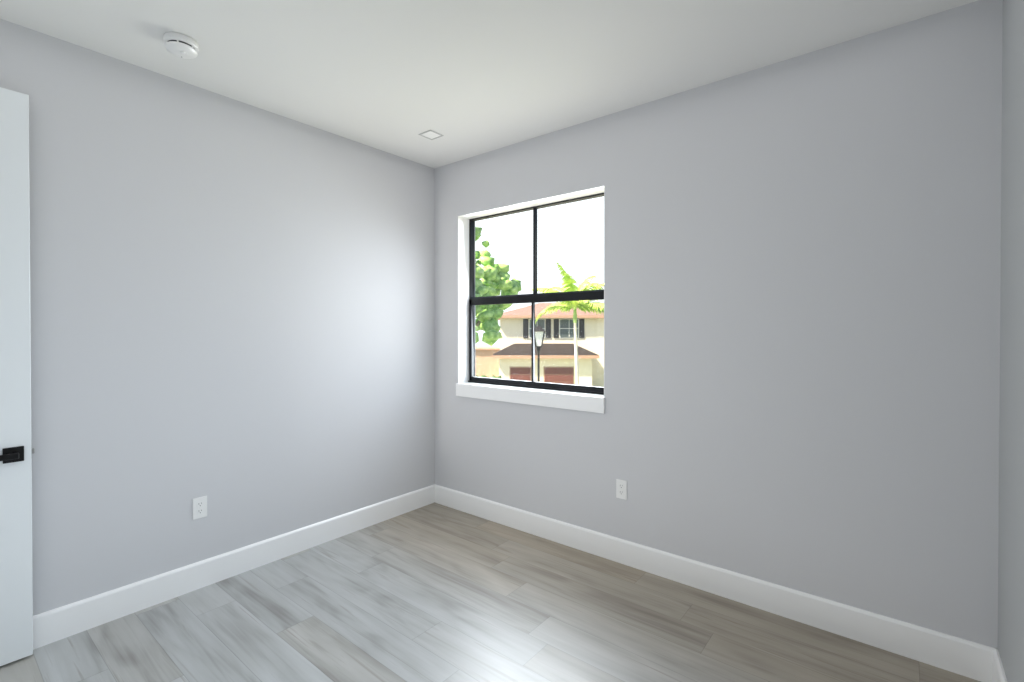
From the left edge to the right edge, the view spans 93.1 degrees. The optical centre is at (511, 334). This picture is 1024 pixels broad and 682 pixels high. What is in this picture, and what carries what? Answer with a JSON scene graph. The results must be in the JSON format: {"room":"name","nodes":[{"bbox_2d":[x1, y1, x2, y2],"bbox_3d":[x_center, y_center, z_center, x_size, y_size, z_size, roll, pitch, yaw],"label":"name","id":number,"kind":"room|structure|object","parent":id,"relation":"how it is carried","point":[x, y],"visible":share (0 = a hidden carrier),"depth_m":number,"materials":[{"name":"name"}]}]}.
{"room":"empty bedroom","nodes":[
{"label":"empty bedroom","id":0,"kind":"room"},
{"bbox_2d":[0,19,434,615],"bbox_3d":[-1.725,0.019,2.801,0.200,2.740,3.620,0,1,39],"label":"wall","id":1,"kind":"structure","parent":0,"point":[232,302],"depth_m":2.67,"materials":[{"name":"grey paint"}]},
{"bbox_2d":[0,87,34,665],"bbox_3d":[-2.333,0.181,1.782,0.128,2.408,0.829,0,1,39],"label":"door","id":2,"kind":"structure","parent":1,"relation":"in","point":[16,450],"depth_m":2.05,"materials":[{"name":"white wood"}]},
{"bbox_2d":[193,496,206,519],"bbox_3d":[-1.711,0.951,2.660,0.007,0.115,0.070,0,1,39],"label":"outlet","id":3,"kind":"object","parent":1,"relation":"attached to","point":[199,504],"visible":1,"depth_m":2.66,"materials":[{"name":"white plastic"}]},
{"bbox_2d":[33,484,434,649],"bbox_3d":[-1.642,1.317,2.743,0.015,0.144,3.220,0,1,39],"label":"baseboard","id":4,"kind":"structure","parent":1,"relation":"attached to","point":[56,624],"depth_m":2.67,"materials":[{"name":"white wood"}]},
{"bbox_2d":[0,0,977,168],"bbox_3d":[-0.363,-1.442,1.691,3.700,0.200,3.620,0,1,39],"label":"ceiling","id":5,"kind":"structure","parent":0,"point":[484,76],"depth_m":2.30,"materials":[{"name":"white paint"}]},
{"bbox_2d":[163,32,198,58],"bbox_3d":[-1.515,-1.314,2.223,0.136,0.064,0.136,0,1,39],"label":"smoke detector","id":6,"kind":"object","parent":5,"relation":"attached to","point":[180,45],"visible":1,"depth_m":2.19,"materials":[{"name":"white plastic"}]},
{"bbox_2d":[419,130,443,139],"bbox_3d":[-0.549,-1.353,3.293,0.120,0.004,0.120,0,1,39],"label":"recessed light","id":7,"kind":"object","parent":5,"relation":"in","point":[429,134],"visible":1,"depth_m":3.29,"materials":[{"name":"grey plastic"}]},
{"bbox_2d":[0,502,980,681],"bbox_3d":[-0.363,1.523,1.714,3.700,0.250,3.620,0,1,39],"label":"floor","id":8,"kind":"structure","parent":0,"point":[434,592],"depth_m":2.30,"materials":[{"name":"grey wood"}]},
{"bbox_2d":[434,0,1002,648],"bbox_3d":[0.710,0.017,3.033,3.700,2.740,0.200,0,1,39],"label":"wall","id":9,"kind":"structure","parent":0,"point":[803,252],"depth_m":2.37,"materials":[{"name":"grey paint"}]},
{"bbox_2d":[456,382,604,413],"bbox_3d":[0.124,0.438,3.481,1.297,0.098,0.195,0,1,39],"label":"window sill","id":10,"kind":"structure","parent":9,"relation":"attached to","point":[588,402],"depth_m":3.34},
{"bbox_2d":[458,185,604,382],"bbox_3d":[0.114,-0.249,3.464,1.286,1.356,0.124,0,1,39],"label":"window casing","id":11,"kind":"structure","parent":9,"relation":"in","point":[463,220],"depth_m":3.83,"materials":[{"name":"white paint"}]},
{"bbox_2d":[468,193,603,394],"bbox_3d":[0.163,-0.268,3.525,1.277,1.312,0.068,0,1,39],"label":"window frame","id":12,"kind":"structure","parent":9,"relation":"in","point":[536,297],"depth_m":3.52,"materials":[{"name":"black metal"}]},
{"bbox_2d":[616,479,626,499],"bbox_3d":[0.665,0.941,2.944,0.070,0.115,0.007,0,1,39],"label":"outlet","id":13,"kind":"object","parent":9,"relation":"attached to","point":[621,485],"visible":1,"depth_m":2.94,"materials":[{"name":"white plastic"}]},
{"bbox_2d":[435,484,995,681],"bbox_3d":[0.643,1.316,2.960,3.300,0.144,0.015,0,1,39],"label":"baseboard","id":14,"kind":"structure","parent":9,"relation":"attached to","point":[960,656],"depth_m":2.46,"materials":[{"name":"white wood"}]},
{"bbox_2d":[998,0,1023,681],"bbox_3d":[0.999,0.036,0.604,0.200,2.740,3.620,0,1,39],"label":"wall","id":15,"kind":"structure","parent":0,"point":[1011,411],"depth_m":1.71,"materials":[{"name":"grey paint"}]},
{"bbox_2d":[993,649,1006,681],"bbox_3d":[0.915,1.334,0.681,0.015,0.144,3.220,0,1,39],"label":"baseboard","id":16,"kind":"structure","parent":15,"relation":"attached to","point":[998,671],"depth_m":1.85,"materials":[{"name":"white wood"}]},
{"label":"outside","id":17,"kind":"structure","parent":0,"visible":0},
{"bbox_3d":[0.000,4.766,63.039,120.000,0.300,114.000,0,0,0],"label":"ground","id":18,"kind":"structure","parent":17,"visible":0},
{"bbox_2d":[475,375,501,378],"bbox_3d":[-1.936,4.102,37.018,2.760,1.961,1.614,0,0,0],"label":"shrubs","id":19,"kind":"object","parent":18,"relation":"on","point":[493,376],"visible":0.04,"depth_m":37.07,"materials":[{"name":"green plant"}]},
{"bbox_2d":[475,227,521,345],"bbox_3d":[-1.848,0.791,15.477,4.317,8.396,3.564,0,0,0],"label":"tree","id":20,"kind":"object","parent":18,"relation":"on","point":[494,278],"visible":0.22,"depth_m":15.02,"materials":[{"name":"green plant"}]},
{"bbox_2d":[475,303,603,386],"bbox_3d":[6.196,0.986,42.334,19.719,7.585,10.450,0,0,0],"label":"house","id":21,"kind":"structure","parent":18,"relation":"on","point":[511,360],"depth_m":39.92,"materials":[{"name":"beige paint"}]},
{"bbox_2d":[535,325,545,381],"bbox_3d":[1.207,2.255,22.018,0.620,5.366,0.620,0,0,0],"label":"street lamp","id":22,"kind":"object","parent":18,"relation":"on","point":[539,332],"visible":0.56,"depth_m":21.84,"materials":[{"name":"black"}]},
{"bbox_2d":[532,262,603,384],"bbox_3d":[3.944,0.256,29.701,5.579,9.244,5.417,0,0,0],"label":"palm tree","id":23,"kind":"object","parent":18,"relation":"on","point":[568,283],"visible":0.73,"depth_m":29.82,"materials":[{"name":"green plant"}]}
]}

